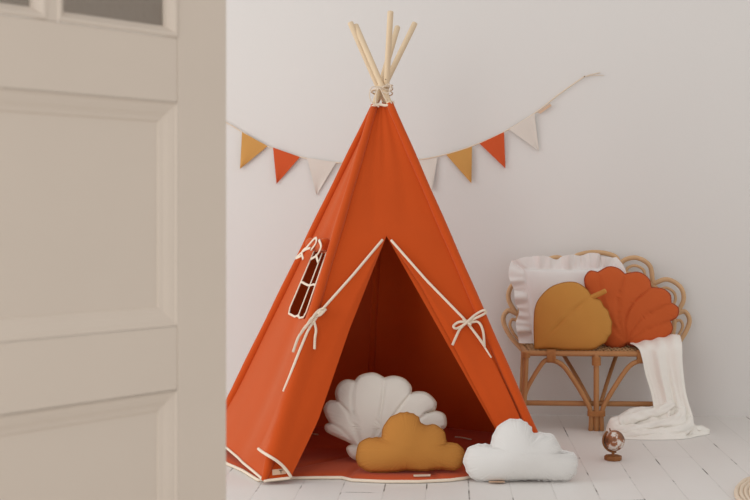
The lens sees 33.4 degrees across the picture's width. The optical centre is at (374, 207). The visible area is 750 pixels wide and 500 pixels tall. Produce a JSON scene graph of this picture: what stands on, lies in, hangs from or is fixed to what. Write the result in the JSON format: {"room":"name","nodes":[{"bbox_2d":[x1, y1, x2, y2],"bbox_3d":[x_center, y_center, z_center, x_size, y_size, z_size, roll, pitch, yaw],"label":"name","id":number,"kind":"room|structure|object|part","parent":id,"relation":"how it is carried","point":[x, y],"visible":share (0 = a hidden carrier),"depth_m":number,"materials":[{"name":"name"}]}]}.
{"room":"children's room","nodes":[
{"label":"children's room","id":0,"kind":"room"},
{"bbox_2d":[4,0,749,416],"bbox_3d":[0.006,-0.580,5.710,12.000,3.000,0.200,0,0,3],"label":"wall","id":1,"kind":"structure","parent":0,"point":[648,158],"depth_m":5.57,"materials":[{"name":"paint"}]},
{"bbox_2d":[226,72,603,194],"bbox_3d":[0.102,-0.321,5.592,1.828,0.562,0.019,0,0,3],"label":"bunting","id":2,"kind":"object","parent":1,"relation":"hanging from","point":[525,129],"visible":0.72,"depth_m":5.58},
{"bbox_3d":[0.061,-0.392,5.594,1.746,0.392,0.004,0,0,3],"label":"cord","id":3,"kind":"part","parent":2,"relation":"part of","materials":[{"name":"beige fabric"}]},
{"bbox_2d":[226,415,749,499],"bbox_3d":[0.000,0.920,2.750,14.000,0.001,8.500,0,0,0],"label":"floor","id":4,"kind":"structure","parent":0,"point":[710,466],"depth_m":4.21,"materials":[{"name":"white wood"}]},
{"bbox_2d":[0,0,225,499],"bbox_3d":[-0.579,-0.113,2.196,0.045,2.050,0.830,0,0,40],"label":"door","id":5,"kind":"structure","parent":4,"relation":"on","point":[113,142],"depth_m":2.30,"materials":[{"name":"paint"}]},
{"bbox_3d":[-0.666,-0.492,2.074,0.021,0.330,0.276,0,0,40],"label":"moulding","id":6,"kind":"part","parent":5,"relation":"part of","materials":[{"name":"paint"}]},
{"bbox_3d":[-0.582,0.012,2.198,0.014,0.448,0.594,0,0,40],"label":"panel","id":7,"kind":"part","parent":5,"relation":"part of","materials":[{"name":"paint"}]},
{"bbox_3d":[-0.582,0.536,2.198,0.014,0.392,0.594,0,0,40],"label":"panel","id":8,"kind":"part","parent":5,"relation":"part of","materials":[{"name":"paint"}]},
{"bbox_3d":[-0.570,0.012,2.188,0.016,0.428,0.574,0,0,40],"label":"moulding","id":9,"kind":"part","parent":5,"relation":"part of","materials":[{"name":"paint"}]},
{"bbox_3d":[-0.570,0.536,2.188,0.016,0.372,0.574,0,0,40],"label":"moulding","id":10,"kind":"part","parent":5,"relation":"part of","materials":[{"name":"paint"}]},
{"bbox_3d":[-0.474,-0.492,2.302,0.021,0.330,0.276,0,0,40],"label":"moulding","id":11,"kind":"part","parent":5,"relation":"part of","materials":[{"name":"paint"}]},
{"bbox_2d":[226,426,493,482],"bbox_3d":[-0.001,0.910,4.812,1.290,0.019,1.287,0,0,0],"label":"floor mat","id":12,"kind":"object","parent":4,"relation":"on","point":[325,455],"visible":0.37,"depth_m":4.37,"materials":[{"name":"orange fabric"}]},
{"bbox_2d":[226,10,537,481],"bbox_3d":[-0.009,0.090,4.737,1.260,1.644,1.198,0,0,0],"label":"tent","id":13,"kind":"object","parent":12,"relation":"on","point":[379,281],"visible":0.98,"depth_m":4.58,"materials":[{"name":"orange fabric"}]},
{"bbox_3d":[-0.317,0.258,4.477,0.632,1.292,0.646,0,0,0],"label":"panel","id":14,"kind":"part","parent":13,"relation":"part of","materials":[{"name":"orange fabric"}]},
{"bbox_2d":[305,238,329,251],"bbox_3d":[-0.210,0.136,4.628,0.045,0.052,0.199,0,0,-20],"label":"rolled blind","id":15,"kind":"object","parent":13,"relation":"hanging from","point":[312,244],"depth_m":4.60,"materials":[{"name":"orange fabric"}]},
{"bbox_3d":[-0.296,0.252,5.049,0.673,1.306,0.562,0,0,0],"label":"panel","id":16,"kind":"part","parent":13,"relation":"part of","materials":[{"name":"orange fabric"}]},
{"bbox_3d":[0.024,-0.424,4.761,0.093,0.092,0.116,0,0,0],"label":"lashing cord","id":17,"kind":"part","parent":13,"relation":"part of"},
{"bbox_3d":[0.115,0.260,4.449,0.967,1.304,0.588,0,0,0],"label":"panel","id":18,"kind":"part","parent":13,"relation":"part of","materials":[{"name":"orange fabric"}]},
{"bbox_3d":[0.293,0.250,5.053,0.646,1.311,0.555,0,0,0],"label":"panel","id":19,"kind":"part","parent":13,"relation":"part of","materials":[{"name":"orange fabric"}]},
{"bbox_2d":[324,372,446,459],"bbox_3d":[0.035,0.747,4.463,0.438,0.309,0.121,0,0,6],"label":"cushion","id":20,"kind":"object","parent":12,"relation":"on","point":[360,410],"visible":0.66,"depth_m":4.44,"materials":[{"name":"beige fabric"}]},
{"bbox_2d":[356,412,464,472],"bbox_3d":[0.120,0.800,4.268,0.371,0.203,0.123,0,0,-6],"label":"cushion","id":21,"kind":"object","parent":12,"relation":"on","point":[405,443],"visible":1,"depth_m":4.23,"materials":[{"name":"fabric"}]},
{"bbox_2d":[463,419,577,481],"bbox_3d":[0.490,0.817,4.210,0.385,0.211,0.134,0,0,6],"label":"cushion","id":22,"kind":"object","parent":4,"relation":"on","point":[514,452],"visible":1,"depth_m":4.17,"materials":[{"name":"white fabric"}]},
{"bbox_2d":[501,250,691,430],"bbox_3d":[0.958,0.553,5.316,0.831,0.740,0.362,0,0,3],"label":"bench","id":23,"kind":"object","parent":4,"relation":"on","point":[596,416],"visible":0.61,"depth_m":5.18,"materials":[{"name":"wicker"}]},
{"bbox_3d":[0.642,0.759,5.458,0.036,0.324,0.024,0,0,21],"label":"leg","id":24,"kind":"part","parent":23,"relation":"part of","materials":[{"name":"wicker"}]},
{"bbox_3d":[0.636,0.602,5.319,0.021,0.021,0.304,0,0,3],"label":"seat rail","id":25,"kind":"part","parent":23,"relation":"part of","materials":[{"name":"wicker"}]},
{"bbox_3d":[0.619,0.759,5.181,0.039,0.324,0.024,0,0,-11],"label":"leg","id":26,"kind":"part","parent":23,"relation":"part of","materials":[{"name":"wicker"}]},
{"bbox_2d":[508,253,625,345],"bbox_3d":[0.840,0.400,5.387,0.527,0.413,0.076,0,0,4],"label":"pillow","id":27,"kind":"object","parent":23,"relation":"on","point":[530,277],"visible":0.38,"depth_m":5.40,"materials":[{"name":"white fabric"}]},
{"bbox_2d":[533,282,611,350],"bbox_3d":[0.822,0.449,5.197,0.324,0.285,0.103,0,0,8],"label":"cushion","id":28,"kind":"object","parent":23,"relation":"on","point":[567,316],"visible":1,"depth_m":5.16,"materials":[{"name":"yellow fabric"}]},
{"bbox_3d":[0.923,0.360,5.191,0.078,0.050,0.021,0,0,11],"label":"stem","id":29,"kind":"part","parent":28,"relation":"part of","materials":[{"name":"yellow fabric"}]},
{"bbox_3d":[0.914,0.602,5.165,0.608,0.023,0.023,0,0,3],"label":"seat rail","id":30,"kind":"part","parent":23,"relation":"part of","materials":[{"name":"wicker"}]},
{"bbox_3d":[0.922,0.593,5.302,0.559,0.020,0.256,0,0,3],"label":"seat","id":31,"kind":"part","parent":23,"relation":"part of","materials":[{"name":"wicker"}]},
{"bbox_3d":[0.914,0.762,5.161,0.023,0.322,0.023,0,0,3],"label":"leg","id":32,"kind":"part","parent":23,"relation":"part of","materials":[{"name":"wicker"}]},
{"bbox_2d":[584,266,678,347],"bbox_3d":[1.086,0.420,5.288,0.396,0.346,0.099,0,0,7],"label":"cushion","id":33,"kind":"object","parent":23,"relation":"on","point":[639,311],"visible":0.87,"depth_m":5.25,"materials":[{"name":"orange fabric"}]},
{"bbox_2d":[606,334,709,439],"bbox_3d":[1.175,0.725,5.119,0.344,0.389,0.465,0,0,35],"label":"blanket","id":34,"kind":"object","parent":23,"relation":"on","point":[670,417],"visible":0.97,"depth_m":5.09,"materials":[{"name":"white fabric"}]},
{"bbox_2d":[602,428,624,461],"bbox_3d":[0.874,0.862,4.564,0.075,0.117,0.075,0,0,40],"label":"globe","id":35,"kind":"object","parent":4,"relation":"on","point":[613,441],"visible":1,"depth_m":4.54,"materials":[{"name":"brown wood"}]},
{"bbox_3d":[0.855,0.854,4.564,0.053,0.081,0.010,0,0,0],"label":"meridian arm","id":36,"kind":"part","parent":35,"relation":"part of","materials":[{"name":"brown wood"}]},
{"bbox_2d":[734,476,749,499],"bbox_3d":[1.735,0.911,3.840,1.215,0.018,1.215,0,0,-4],"label":"round rug","id":37,"kind":"object","parent":4,"relation":"on","point":[742,489],"visible":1,"depth_m":4.01,"materials":[{"name":"fabric"}]}
]}

